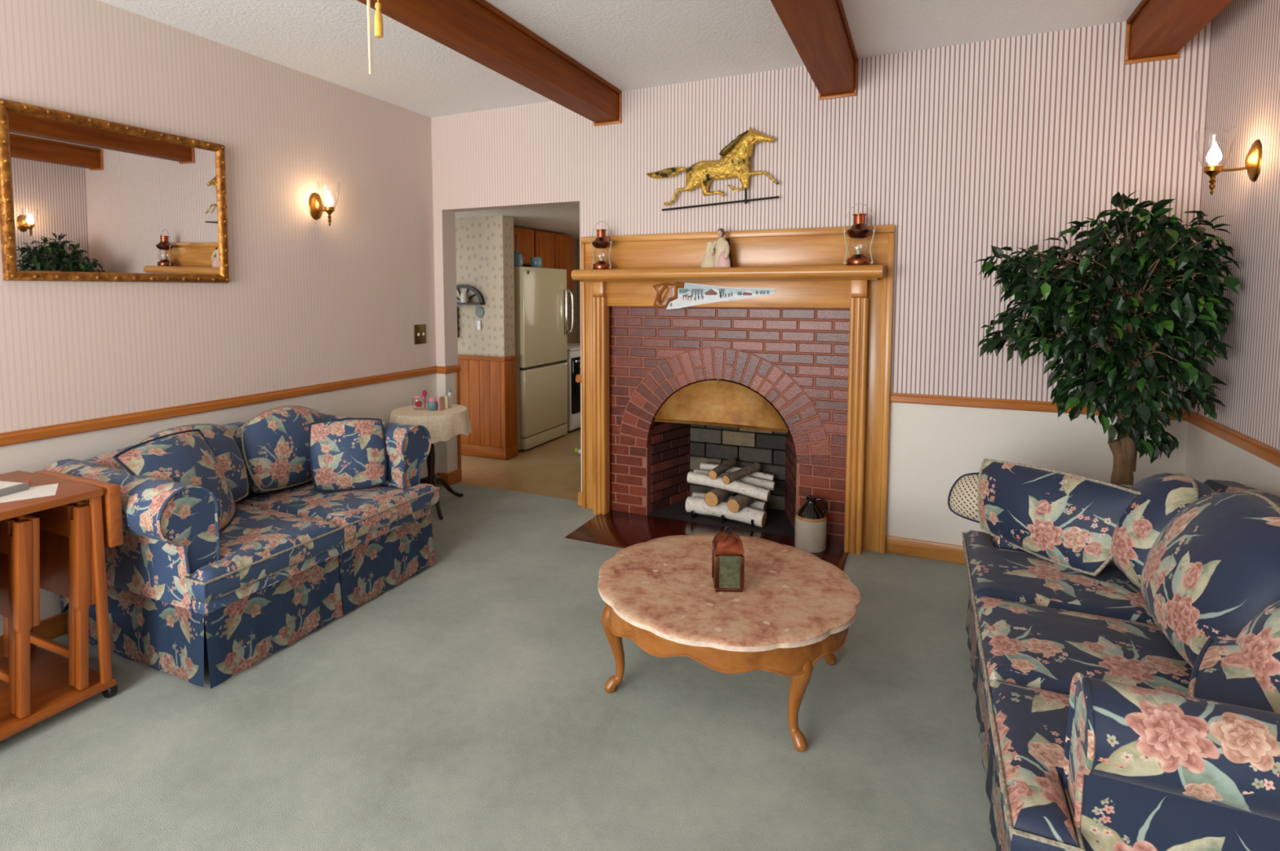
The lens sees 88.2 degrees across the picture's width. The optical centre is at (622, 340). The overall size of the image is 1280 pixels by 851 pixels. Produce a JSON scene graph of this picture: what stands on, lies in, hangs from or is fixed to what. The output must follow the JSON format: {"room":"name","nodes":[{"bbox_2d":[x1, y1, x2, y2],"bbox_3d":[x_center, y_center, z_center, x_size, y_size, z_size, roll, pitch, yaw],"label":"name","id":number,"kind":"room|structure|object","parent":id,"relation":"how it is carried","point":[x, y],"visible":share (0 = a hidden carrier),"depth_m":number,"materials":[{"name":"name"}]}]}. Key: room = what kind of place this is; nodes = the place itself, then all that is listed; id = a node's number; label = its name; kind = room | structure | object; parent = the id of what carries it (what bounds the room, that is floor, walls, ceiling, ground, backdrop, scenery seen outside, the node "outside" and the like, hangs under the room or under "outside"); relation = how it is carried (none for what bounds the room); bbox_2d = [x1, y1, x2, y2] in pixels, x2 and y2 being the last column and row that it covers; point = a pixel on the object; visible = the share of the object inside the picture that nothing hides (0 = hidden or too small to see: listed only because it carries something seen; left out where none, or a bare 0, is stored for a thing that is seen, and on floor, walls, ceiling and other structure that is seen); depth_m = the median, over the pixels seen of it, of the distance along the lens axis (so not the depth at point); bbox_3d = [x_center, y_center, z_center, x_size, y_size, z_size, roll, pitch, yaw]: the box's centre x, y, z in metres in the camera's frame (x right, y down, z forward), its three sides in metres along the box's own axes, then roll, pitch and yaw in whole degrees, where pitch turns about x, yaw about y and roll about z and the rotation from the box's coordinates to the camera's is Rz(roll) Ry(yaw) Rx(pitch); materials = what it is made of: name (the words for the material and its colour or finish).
{"room":"living room","nodes":[
{"label":"living room","id":0,"kind":"room"},
{"bbox_2d":[0,0,438,635],"bbox_3d":[-2.386,-0.066,2.088,0.120,2.450,5.200,2,5,24],"label":"wall","id":1,"kind":"structure","parent":0,"point":[305,300],"depth_m":3.12,"materials":[{"name":"paint"}]},
{"bbox_2d":[0,97,229,283],"bbox_3d":[-2.005,-0.555,2.687,0.048,0.633,0.828,2,5,24],"label":"wall mirror","id":2,"kind":"object","parent":1,"relation":"attached to","point":[83,198],"visible":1,"depth_m":2.62,"materials":[{"name":"gold glass"}]},
{"bbox_2d":[0,366,436,446],"bbox_3d":[-2.321,0.373,2.091,0.022,0.047,5.200,2,5,24],"label":"trim","id":3,"kind":"structure","parent":1,"relation":"attached to","point":[11,437],"depth_m":2.92,"materials":[{"name":"brown wood"}]},
{"bbox_2d":[0,468,462,658],"bbox_3d":[-2.260,1.112,2.193,0.092,0.085,5.335,2,5,24],"label":"baseboard","id":4,"kind":"structure","parent":1,"relation":"attached to","point":[56,625],"depth_m":2.51,"materials":[{"name":"brown wood"}]},
{"bbox_2d":[308,189,339,226],"bbox_3d":[-1.571,-0.720,3.503,0.154,0.233,0.108,2,5,24],"label":"wall sconce","id":5,"kind":"object","parent":1,"relation":"attached to","point":[316,206],"visible":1,"depth_m":3.50,"materials":[{"name":"gold metal"}]},
{"bbox_2d":[413,324,426,344],"bbox_3d":[-1.309,-0.039,4.293,0.018,0.126,0.106,2,5,24],"label":"light switch","id":6,"kind":"object","parent":1,"relation":"attached to","point":[420,331],"visible":1,"depth_m":4.29,"materials":[{"name":"gold metal"}]},
{"bbox_2d":[455,215,515,356],"bbox_3d":[-1.580,-0.038,5.497,1.530,1.892,0.148,2,5,24],"label":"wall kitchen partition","id":7,"kind":"structure","parent":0,"point":[484,245],"depth_m":5.16,"materials":[{"name":"paper"}]},
{"bbox_2d":[457,307,459,337],"bbox_3d":[-1.329,-0.141,5.269,0.054,0.256,0.046,2,5,24],"label":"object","id":8,"kind":"structure","parent":7,"relation":"attached to","point":[458,328],"depth_m":5.26,"materials":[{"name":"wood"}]},
{"bbox_2d":[456,284,484,304],"bbox_3d":[-1.272,-0.360,5.217,0.408,0.159,0.062,2,5,24],"label":"wall shelf","id":9,"kind":"object","parent":7,"relation":"attached to","point":[481,300],"visible":0.56,"depth_m":5.17,"materials":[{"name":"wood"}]},
{"bbox_2d":[460,292,468,302],"bbox_3d":[-1.237,-0.335,5.180,0.068,0.078,0.068,2,5,24],"label":"mug","id":10,"kind":"object","parent":9,"relation":"on","point":[464,295],"visible":1,"depth_m":5.15,"materials":[{"name":"white ceramic"}]},
{"bbox_2d":[475,306,484,329],"bbox_3d":[-1.122,-0.172,5.190,0.088,0.184,0.008,2,5,24],"label":"wall plaque","id":11,"kind":"object","parent":7,"relation":"attached to","point":[479,311],"visible":1,"depth_m":5.19,"materials":[{"name":"grey ceramic"}]},
{"bbox_2d":[457,358,516,448],"bbox_3d":[-1.578,0.519,5.530,1.540,0.775,0.162,2,5,24],"label":"wainscoting","id":12,"kind":"structure","parent":7,"relation":"attached to","point":[487,388],"depth_m":5.21,"materials":[{"name":"brown wood"}]},
{"bbox_2d":[457,355,517,360],"bbox_3d":[-1.576,0.119,5.492,1.552,0.030,0.175,2,5,24],"label":"trim","id":13,"kind":"structure","parent":7,"relation":"attached to","point":[460,357],"depth_m":5.18,"materials":[{"name":"brown wood"}]},
{"bbox_2d":[461,443,518,459],"bbox_3d":[-1.575,0.862,5.549,1.550,0.090,0.172,2,5,24],"label":"baseboard","id":14,"kind":"structure","parent":7,"relation":"attached to","point":[507,453],"depth_m":5.24,"materials":[{"name":"brown wood"}]},
{"bbox_2d":[0,426,995,850],"bbox_3d":[-0.539,1.122,3.030,5.734,0.060,8.520,2,5,24],"label":"floor","id":15,"kind":"structure","parent":0,"point":[464,704],"depth_m":1.97,"materials":[{"name":"grey carpet"}]},
{"bbox_2d":[0,469,123,741],"bbox_3d":[-2.023,0.830,1.863,0.500,0.694,0.870,2,5,24],"label":"cart","id":16,"kind":"object","parent":15,"relation":"on","point":[51,693],"visible":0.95,"depth_m":2.10,"materials":[{"name":"brown wood"}]},
{"bbox_2d":[0,480,29,496],"bbox_3d":[-1.991,0.464,1.948,0.218,0.023,0.286,1,4,12],"label":"book","id":17,"kind":"object","parent":16,"relation":"on","point":[6,487],"visible":1,"depth_m":2.03,"materials":[{"name":"white paper"}]},
{"bbox_2d":[0,514,39,718],"bbox_3d":[-1.948,0.808,2.036,0.459,0.579,0.080,2,5,24],"label":"table leg","id":18,"kind":"object","parent":16,"relation":"on","point":[20,535],"visible":1,"depth_m":1.94,"materials":[{"name":"brown wood"}]},
{"bbox_2d":[0,483,58,502],"bbox_3d":[-1.854,0.470,2.004,0.210,0.001,0.150,-3,5,-37],"label":"paper sheet","id":19,"kind":"object","parent":16,"relation":"on","point":[50,489],"visible":0.89,"depth_m":2.02,"materials":[{"name":"white paper"}]},
{"bbox_2d":[3,501,96,689],"bbox_3d":[-1.886,0.798,2.172,0.459,0.579,0.080,2,5,24],"label":"folding chair","id":20,"kind":"object","parent":16,"relation":"on","point":[66,549],"visible":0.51,"depth_m":2.08,"materials":[{"name":"brown wood"}]},
{"bbox_2d":[0,645,115,741],"bbox_3d":[-2.035,1.128,1.867,0.492,0.022,0.828,2,5,24],"label":"shelf","id":21,"kind":"object","parent":16,"relation":"attached to","point":[51,693],"depth_m":2.08,"materials":[{"name":"brown wood"}]},
{"bbox_2d":[42,405,439,688],"bbox_3d":[-1.496,0.714,2.803,0.866,0.765,1.270,2,5,24],"label":"loveseat","id":22,"kind":"object","parent":15,"relation":"on","point":[186,596],"visible":0.82,"depth_m":2.43,"materials":[{"name":"blue fabric"}]},
{"bbox_2d":[112,428,237,532],"bbox_3d":[-1.603,0.538,2.457,0.242,0.365,0.410,1,4,11],"label":"throw pillow","id":23,"kind":"object","parent":22,"relation":"on","point":[185,456],"visible":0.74,"depth_m":2.45,"materials":[{"name":"blue fabric"}]},
{"bbox_2d":[135,424,247,500],"bbox_3d":[-1.740,0.526,2.661,0.255,0.353,0.405,2,5,24],"label":"cushion","id":24,"kind":"object","parent":22,"relation":"on","point":[221,442],"depth_m":2.72,"materials":[{"name":"blue fabric"}]},
{"bbox_2d":[184,502,344,604],"bbox_3d":[-1.511,0.772,2.502,0.638,0.112,0.564,2,5,24],"label":"seat cushion","id":25,"kind":"object","parent":22,"relation":"on","point":[262,543],"depth_m":2.39,"materials":[{"name":"blue fabric"}]},
{"bbox_2d":[235,406,325,493],"bbox_3d":[-1.555,0.495,3.076,0.260,0.357,0.465,2,5,24],"label":"cushion","id":26,"kind":"object","parent":22,"relation":"on","point":[273,445],"depth_m":2.94,"materials":[{"name":"blue fabric"}]},
{"bbox_2d":[240,480,439,543],"bbox_3d":[-1.277,0.734,3.015,0.638,0.112,0.568,2,5,24],"label":"seat cushion","id":27,"kind":"object","parent":22,"relation":"on","point":[359,513],"depth_m":2.87,"materials":[{"name":"blue fabric"}]},
{"bbox_2d":[308,417,386,491],"bbox_3d":[-1.254,0.519,3.023,0.327,0.314,0.160,-2,5,-21],"label":"throw pillow","id":28,"kind":"object","parent":22,"relation":"on","point":[345,454],"visible":1,"depth_m":2.98,"materials":[{"name":"blue fabric"}]},
{"bbox_2d":[420,443,463,519],"bbox_3d":[-1.163,0.720,4.027,0.458,0.600,0.475,2,5,24],"label":"pedestal table","id":29,"kind":"object","parent":15,"relation":"on","point":[431,478],"visible":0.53,"depth_m":3.99,"materials":[{"name":"brown wood"}]},
{"bbox_2d":[389,403,472,443],"bbox_3d":[-1.162,0.497,3.990,0.497,0.157,0.497,2,5,24],"label":"tablecloth","id":30,"kind":"object","parent":29,"relation":"on","point":[444,424],"visible":0.73,"depth_m":3.83,"materials":[{"name":"beige fabric"}]},
{"bbox_2d":[412,395,422,406],"bbox_3d":[-1.233,0.374,3.996,0.072,0.081,0.072,2,5,24],"label":"glass jar","id":31,"kind":"object","parent":30,"relation":"on","point":[418,403],"visible":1,"depth_m":3.98,"materials":[{"name":"clear glass"}]},
{"bbox_2d":[414,400,422,406],"bbox_3d":[-1.233,0.385,3.996,0.044,0.038,0.044,2,5,24],"label":"flower","id":32,"kind":"object","parent":31,"relation":"on","point":[418,403],"depth_m":3.98,"materials":[{"name":"red plant"}]},
{"bbox_2d":[422,389,427,408],"bbox_3d":[-1.190,0.357,3.981,0.034,0.119,0.015,2,5,24],"label":"flower","id":33,"kind":"object","parent":30,"relation":"on","point":[424,393],"visible":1,"depth_m":3.98,"materials":[{"name":"pink plastic"}]},
{"bbox_2d":[426,396,437,409],"bbox_3d":[-1.142,0.380,3.975,0.062,0.076,0.061,2,5,24],"label":"candle jar","id":34,"kind":"object","parent":30,"relation":"on","point":[432,404],"visible":1,"depth_m":3.95,"materials":[{"name":"teal glass"}]},
{"bbox_2d":[428,396,436,402],"bbox_3d":[-1.142,0.356,3.974,0.048,0.028,0.047,2,5,24],"label":"candle","id":35,"kind":"object","parent":34,"relation":"on","point":[432,399],"depth_m":3.96,"materials":[{"name":"pink wax"}]},
{"bbox_2d":[437,395,444,409],"bbox_3d":[-1.091,0.379,3.971,0.012,0.078,0.040,2,5,24],"label":"box","id":36,"kind":"object","parent":30,"relation":"on","point":[440,399],"visible":1,"depth_m":3.96,"materials":[{"name":"pink cardboard"}]},
{"bbox_2d":[443,395,448,408],"bbox_3d":[-1.072,0.376,4.017,0.028,0.077,0.028,2,5,24],"label":"pillar candle","id":37,"kind":"object","parent":30,"relation":"on","point":[445,397],"visible":1,"depth_m":4.00,"materials":[{"name":"beige wax"}]},
{"bbox_2d":[448,388,451,407],"bbox_3d":[-1.062,0.354,4.066,0.022,0.114,0.022,2,5,24],"label":"spray bottle","id":38,"kind":"object","parent":30,"relation":"on","point":[449,389],"visible":0.99,"depth_m":4.06,"materials":[{"name":"white plastic"}]},
{"bbox_2d":[514,266,573,449],"bbox_3d":[-0.900,0.124,5.788,0.697,1.500,0.726,2,5,24],"label":"refrigerator","id":39,"kind":"object","parent":15,"relation":"on","point":[540,294],"visible":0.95,"depth_m":5.58,"materials":[{"name":"beige metal"}]},
{"bbox_2d":[513,249,523,266],"bbox_3d":[-0.872,-0.669,5.402,0.124,0.138,0.123,2,5,24],"label":"canister","id":40,"kind":"object","parent":39,"relation":"on","point":[517,256],"visible":0.65,"depth_m":5.36,"materials":[{"name":"teal ceramic"}]},
{"bbox_2d":[530,257,542,267],"bbox_3d":[-0.736,-0.664,5.654,0.100,0.092,0.100,2,5,24],"label":"jar","id":41,"kind":"object","parent":39,"relation":"on","point":[535,261],"visible":0.78,"depth_m":5.61,"materials":[{"name":"teal ceramic"}]},
{"bbox_2d":[566,342,581,431],"bbox_3d":[-0.618,0.432,6.497,0.684,0.765,0.600,2,5,24],"label":"stove","id":42,"kind":"object","parent":15,"relation":"on","point":[573,360],"visible":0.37,"depth_m":6.14,"materials":[{"name":"white metal"}]},
{"bbox_2d":[567,342,580,350],"bbox_3d":[-0.633,0.058,6.476,0.650,0.014,0.600,2,5,24],"label":"cooktop","id":43,"kind":"object","parent":42,"relation":"in","point":[571,346],"depth_m":6.32,"materials":[{"name":"white metal"}]},
{"bbox_2d":[574,447,581,454],"bbox_3d":[-0.334,0.896,5.325,0.128,0.052,0.051,3,5,33],"label":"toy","id":44,"kind":"object","parent":15,"relation":"on","point":[576,449],"visible":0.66,"depth_m":5.33,"materials":[{"name":"white plastic"}]},
{"bbox_2d":[564,306,849,570],"bbox_3d":[0.560,0.435,3.695,1.400,1.270,1.110,2,5,24],"label":"fireplace","id":45,"kind":"object","parent":15,"relation":"on","point":[690,387],"depth_m":3.66,"materials":[{"name":"red brick"}]},
{"bbox_2d":[654,378,788,432],"bbox_3d":[0.522,0.346,3.619,0.757,0.265,0.080,2,5,24],"label":"hood","id":46,"kind":"object","parent":45,"relation":"attached to","point":[717,402],"depth_m":3.59,"materials":[{"name":"gold metal"}]},
{"bbox_2d":[685,496,766,527],"bbox_3d":[0.591,0.979,3.783,0.461,0.110,0.094,2,5,28],"label":"log","id":47,"kind":"object","parent":45,"relation":"on","point":[698,504],"visible":0.9,"depth_m":3.74,"materials":[{"name":"white wood"}]},
{"bbox_2d":[704,487,735,506],"bbox_3d":[0.610,0.882,3.888,0.090,0.098,0.388,3,5,35],"label":"log","id":48,"kind":"object","parent":47,"relation":"on","point":[712,496],"visible":0.46,"depth_m":3.74,"materials":[{"name":"brown wood"}]},
{"bbox_2d":[687,471,770,501],"bbox_3d":[0.601,0.831,3.761,0.478,0.109,0.066,2,5,27],"label":"log","id":49,"kind":"object","parent":48,"relation":"on","point":[761,493],"visible":0.98,"depth_m":3.72,"materials":[{"name":"white wood"}]},
{"bbox_2d":[708,457,736,479],"bbox_3d":[0.588,0.749,3.868,0.054,0.067,0.282,3,5,33],"label":"log","id":50,"kind":"object","parent":49,"relation":"on","point":[728,464],"visible":1,"depth_m":3.82,"materials":[{"name":"brown wood"}]},
{"bbox_2d":[722,462,760,484],"bbox_3d":[0.692,0.768,3.819,0.305,0.073,0.053,-4,6,-44],"label":"log","id":51,"kind":"object","parent":49,"relation":"on","point":[735,475],"visible":1,"depth_m":3.79,"materials":[{"name":"brown wood"}]},
{"bbox_2d":[693,469,774,490],"bbox_3d":[0.655,0.821,3.890,0.483,0.075,0.055,2,5,24],"label":"log","id":52,"kind":"object","parent":48,"relation":"on","point":[766,484],"visible":0.57,"depth_m":3.82,"materials":[{"name":"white wood"}]},
{"bbox_2d":[699,462,774,481],"bbox_3d":[0.688,0.795,3.972,0.448,0.072,0.047,2,5,24],"label":"log","id":53,"kind":"object","parent":48,"relation":"on","point":[705,466],"visible":0.59,"depth_m":3.95,"materials":[{"name":"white wood"}]},
{"bbox_2d":[727,493,757,512],"bbox_3d":[0.733,0.902,3.818,0.083,0.095,0.380,3,5,38],"label":"log","id":54,"kind":"object","parent":47,"relation":"on","point":[738,502],"visible":0.54,"depth_m":3.68,"materials":[{"name":"brown wood"}]},
{"bbox_2d":[691,492,765,511],"bbox_3d":[0.628,0.960,3.912,0.436,0.084,0.076,2,5,24],"label":"log","id":55,"kind":"object","parent":45,"relation":"on","point":[758,504],"visible":0.29,"depth_m":3.83,"materials":[{"name":"white wood"}]},
{"bbox_2d":[794,495,827,552],"bbox_3d":[0.964,0.927,3.371,0.158,0.264,0.156,2,5,24],"label":"jug","id":56,"kind":"object","parent":45,"relation":"on","point":[811,521],"visible":1,"depth_m":3.32,"materials":[{"name":"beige ceramic"}]},
{"bbox_2d":[598,533,860,751],"bbox_3d":[0.340,0.972,2.208,0.849,0.365,0.819,2,5,24],"label":"coffee table","id":57,"kind":"object","parent":15,"relation":"on","point":[794,608],"visible":0.98,"depth_m":2.02,"materials":[{"name":"pink stone"}]},
{"bbox_2d":[711,526,744,591],"bbox_3d":[0.340,0.695,2.126,0.095,0.197,0.095,0,4,2],"label":"lantern","id":58,"kind":"object","parent":57,"relation":"on","point":[727,548],"visible":1,"depth_m":2.09,"materials":[{"name":"orange metal"}]},
{"bbox_2d":[973,191,1240,484],"bbox_3d":[1.826,0.277,2.574,0.843,1.690,0.510,1,4,19],"label":"potted ficus","id":59,"kind":"object","parent":15,"relation":"on","point":[1126,374],"visible":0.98,"depth_m":2.45,"materials":[{"name":"plant"}]},
{"bbox_2d":[961,472,1279,850],"bbox_3d":[1.373,0.769,1.674,0.836,0.817,1.577,2,5,24],"label":"sofa","id":60,"kind":"object","parent":15,"relation":"on","point":[1092,736],"visible":0.86,"depth_m":1.41,"materials":[{"name":"blue fabric"}]},
{"bbox_2d":[947,471,979,523],"bbox_3d":[1.401,0.603,2.521,0.120,0.188,0.286,-4,6,-44],"label":"throw pillow","id":61,"kind":"object","parent":60,"relation":"on","point":[962,495],"visible":0.44,"depth_m":2.55,"materials":[{"name":"fabric"}]},
{"bbox_2d":[986,679,1079,850],"bbox_3d":[1.049,0.863,1.239,0.608,0.111,0.481,2,5,24],"label":"sofa arm","id":62,"kind":"object","parent":60,"relation":"on","point":[1028,722],"depth_m":1.27},
{"bbox_2d":[977,457,1141,576],"bbox_3d":[1.446,0.588,2.247,0.161,0.296,0.543,-2,5,-24],"label":"throw pillow","id":63,"kind":"object","parent":60,"relation":"on","point":[1065,519],"visible":0.88,"depth_m":2.17,"materials":[{"name":"blue fabric"}]},
{"bbox_2d":[962,529,1158,625],"bbox_3d":[1.468,0.795,2.156,0.608,0.112,0.601,2,5,24],"label":"seat cushion","id":64,"kind":"object","parent":60,"relation":"on","point":[997,569],"depth_m":2.04,"materials":[{"name":"blue fabric"}]},
{"bbox_2d":[973,595,1192,697],"bbox_3d":[1.246,0.831,1.670,0.608,0.112,0.470,2,5,24],"label":"seat cushion","id":65,"kind":"object","parent":60,"relation":"on","point":[1040,646],"depth_m":1.67,"materials":[{"name":"blue fabric"}]},
{"bbox_2d":[1111,472,1216,585],"bbox_3d":[1.653,0.580,2.014,0.286,0.346,0.345,2,5,24],"label":"cushion","id":66,"kind":"object","parent":60,"relation":"on","point":[1162,495],"depth_m":1.95,"materials":[{"name":"blue fabric"}]},
{"bbox_2d":[1140,492,1279,667],"bbox_3d":[1.461,0.576,1.586,0.294,0.409,0.550,2,5,24],"label":"cushion","id":67,"kind":"object","parent":60,"relation":"on","point":[1214,566],"depth_m":1.51,"materials":[{"name":"blue fabric"}]},
{"bbox_2d":[1187,635,1274,711],"bbox_3d":[1.196,0.660,1.183,0.282,0.191,0.208,3,5,39],"label":"throw pillow","id":68,"kind":"object","parent":60,"relation":"on","point":[1221,672],"visible":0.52,"depth_m":1.22,"materials":[{"name":"blue fabric"}]},
{"bbox_2d":[1235,600,1279,712],"bbox_3d":[1.273,0.639,1.189,0.283,0.345,0.296,2,5,24],"label":"cushion","id":69,"kind":"object","parent":60,"relation":"on","point":[1259,641],"depth_m":1.20,"materials":[{"name":"fabric"}]},
{"bbox_2d":[455,204,579,239],"bbox_3d":[-0.722,-1.046,5.958,2.850,0.050,3.065,2,5,24],"label":"ceiling","id":70,"kind":"structure","parent":0,"point":[564,219],"depth_m":5.15,"materials":[{"name":"white paint"}]},
{"bbox_2d":[567,239,577,342],"bbox_3d":[-0.986,-0.118,6.569,0.080,1.892,2.300,2,5,24],"label":"wall","id":71,"kind":"structure","parent":0,"point":[572,336],"depth_m":7.42,"materials":[{"name":"paint"}]},
{"bbox_2d":[513,226,534,264],"bbox_3d":[-1.096,-0.826,5.735,0.364,0.317,0.730,2,5,24],"label":"upper cabinet","id":72,"kind":"object","parent":71,"relation":"attached to","point":[523,238],"visible":0.2,"depth_m":5.84,"materials":[{"name":"brown wood"}]},
{"bbox_2d":[522,229,573,290],"bbox_3d":[-0.789,-0.758,6.414,0.364,0.552,0.732,2,5,24],"label":"upper cabinet","id":73,"kind":"object","parent":71,"relation":"attached to","point":[556,251],"visible":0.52,"depth_m":6.35,"materials":[{"name":"brown wood"}]},
{"bbox_2d":[576,239,580,343],"bbox_3d":[-0.107,-0.178,7.375,2.850,1.892,0.100,2,5,24],"label":"wall","id":74,"kind":"structure","parent":0,"point":[578,282],"depth_m":7.47,"materials":[{"name":"paint"}]},
{"bbox_2d":[98,0,1142,117],"bbox_3d":[-0.503,-1.266,1.146,4.254,0.080,5.450,2,5,24],"label":"ceiling","id":75,"kind":"structure","parent":0,"point":[628,44],"depth_m":2.92,"materials":[{"name":"white paint"}]},
{"bbox_2d":[366,0,382,74],"bbox_3d":[-0.420,-0.841,1.134,0.877,0.763,0.877,2,5,24],"label":"ceiling fan","id":76,"kind":"object","parent":75,"relation":"hanging from","point":[378,15],"visible":1,"depth_m":1.14,"materials":[{"name":"gold metal"}]},
{"bbox_2d":[356,0,622,126],"bbox_3d":[-1.154,-1.157,1.456,0.182,0.179,5.179,2,5,24],"label":"ceiling beam","id":77,"kind":"structure","parent":75,"relation":"attached to","point":[477,30],"depth_m":2.80,"materials":[{"name":"brown wood"}]},
{"bbox_2d":[770,0,857,100],"bbox_3d":[-0.001,-1.120,0.932,0.189,0.179,5.179,2,5,24],"label":"ceiling beam","id":78,"kind":"structure","parent":75,"relation":"attached to","point":[819,30],"depth_m":2.66,"materials":[{"name":"brown wood"}]},
{"bbox_2d":[1124,0,1232,64],"bbox_3d":[1.144,-1.082,0.412,0.192,0.179,5.179,2,5,24],"label":"ceiling beam","id":79,"kind":"structure","parent":75,"relation":"attached to","point":[1157,30],"depth_m":2.52,"materials":[{"name":"brown wood"}]},
{"bbox_2d":[431,18,1213,546],"bbox_3d":[0.601,-0.183,3.655,4.254,2.450,0.135,2,5,24],"label":"wall","id":80,"kind":"structure","parent":0,"point":[966,149],"depth_m":3.18,"materials":[{"name":"paper"}]},
{"bbox_2d":[435,365,443,373],"bbox_3d":[-1.224,0.199,4.430,0.074,0.047,0.022,2,5,24],"label":"trim","id":81,"kind":"structure","parent":80,"relation":"attached to","point":[439,369],"depth_m":4.42,"materials":[{"name":"brown wood"}]},
{"bbox_2d":[443,364,460,373],"bbox_3d":[-1.153,0.196,4.472,0.022,0.047,0.157,2,5,24],"label":"trim","id":82,"kind":"structure","parent":80,"relation":"attached to","point":[454,368],"depth_m":4.45,"materials":[{"name":"brown wood"}]},
{"bbox_2d":[456,371,461,469],"bbox_3d":[-1.129,0.553,4.561,0.012,0.679,0.023,2,5,24],"label":"trim","id":83,"kind":"structure","parent":80,"relation":"attached to","point":[458,393],"depth_m":4.56,"materials":[{"name":"white paint"}]},
{"bbox_2d":[575,373,580,382],"bbox_3d":[-0.239,0.226,4.057,0.022,0.047,0.157,2,5,24],"label":"trim","id":84,"kind":"structure","parent":80,"relation":"attached to","point":[577,375],"depth_m":3.99,"materials":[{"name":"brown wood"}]},
{"bbox_2d":[577,490,582,506],"bbox_3d":[-0.224,0.969,4.109,0.043,0.085,0.151,2,5,24],"label":"baseboard","id":85,"kind":"structure","parent":80,"relation":"attached to","point":[580,493],"depth_m":4.04,"materials":[{"name":"brown wood"}]},
{"bbox_2d":[645,126,778,210],"bbox_3d":[0.468,-0.913,3.536,0.742,0.410,0.088,2,5,22],"label":"weathervane","id":86,"kind":"object","parent":80,"relation":"attached to","point":[734,162],"visible":1,"depth_m":3.48,"materials":[{"name":"gold metal"}]},
{"bbox_2d":[571,224,894,555],"bbox_3d":[0.504,0.236,3.530,1.714,1.632,0.228,2,5,24],"label":"mantelpiece","id":87,"kind":"object","parent":80,"relation":"attached to","point":[805,267],"visible":0.99,"depth_m":3.37,"materials":[{"name":"brown wood"}]},
{"bbox_2d":[590,221,612,269],"bbox_3d":[-0.118,-0.538,3.745,0.112,0.274,0.112,-2,5,-27],"label":"lantern","id":88,"kind":"object","parent":87,"relation":"on","point":[601,241],"visible":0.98,"depth_m":3.72,"materials":[{"name":"orange metal"}]},
{"bbox_2d":[652,281,775,309],"bbox_3d":[0.478,-0.238,3.546,0.681,0.151,0.023,2,5,24],"label":"handsaw","id":89,"kind":"object","parent":87,"relation":"hanging from","point":[692,294],"visible":1,"depth_m":3.59,"materials":[{"name":"white metal"}]},
{"bbox_2d":[700,228,733,267],"bbox_3d":[0.497,-0.484,3.468,0.175,0.206,0.087,2,5,24],"label":"figurine","id":90,"kind":"object","parent":87,"relation":"on","point":[717,253],"visible":0.93,"depth_m":3.44,"materials":[{"name":"beige ceramic"}]},
{"bbox_2d":[717,251,730,266],"bbox_3d":[0.529,-0.419,3.436,0.072,0.082,0.043,2,5,24],"label":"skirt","id":91,"kind":"object","parent":90,"relation":"hanging from","point":[723,260],"depth_m":3.42,"materials":[{"name":"pink ceramic"}]},
{"bbox_2d":[571,264,884,282],"bbox_3d":[0.497,-0.346,3.475,1.635,0.069,0.200,2,5,24],"label":"shelf","id":92,"kind":"object","parent":87,"relation":"attached to","point":[689,273],"depth_m":3.38,"materials":[{"name":"brown wood"}]},
{"bbox_2d":[843,203,875,265],"bbox_3d":[1.138,-0.509,3.174,0.122,0.298,0.122,-2,5,-27],"label":"lantern","id":93,"kind":"object","parent":87,"relation":"on","point":[859,229],"visible":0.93,"depth_m":3.15,"materials":[{"name":"orange metal"}]},
{"bbox_2d":[885,535,965,564],"bbox_3d":[1.861,1.043,3.088,1.179,0.085,0.016,2,5,24],"label":"baseboard","id":94,"kind":"structure","parent":80,"relation":"attached to","point":[895,544],"depth_m":3.25,"materials":[{"name":"brown wood"}]},
{"bbox_2d":[889,391,1185,420],"bbox_3d":[1.859,0.300,3.030,1.179,0.047,0.022,2,5,24],"label":"trim","id":95,"kind":"structure","parent":80,"relation":"attached to","point":[931,399],"depth_m":3.10,"materials":[{"name":"brown wood"}]},
{"bbox_2d":[1185,0,1279,497],"bbox_3d":[1.377,0.058,0.380,0.120,2.450,5.200,2,5,24],"label":"wall","id":96,"kind":"structure","parent":0,"point":[1244,91],"depth_m":2.35,"materials":[{"name":"paint"}]},
{"bbox_2d":[1195,124,1262,195],"bbox_3d":[2.126,-0.631,2.329,0.168,0.233,0.108,2,5,24],"label":"wall sconce","id":97,"kind":"object","parent":96,"relation":"attached to","point":[1253,160],"visible":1,"depth_m":2.31,"materials":[{"name":"gold metal"}]},
{"bbox_2d":[1183,409,1279,466],"bbox_3d":[1.312,0.492,0.442,0.022,0.047,5.200,2,5,24],"label":"trim","id":98,"kind":"structure","parent":96,"relation":"attached to","point":[1268,453],"depth_m":2.32,"materials":[{"name":"brown wood"}]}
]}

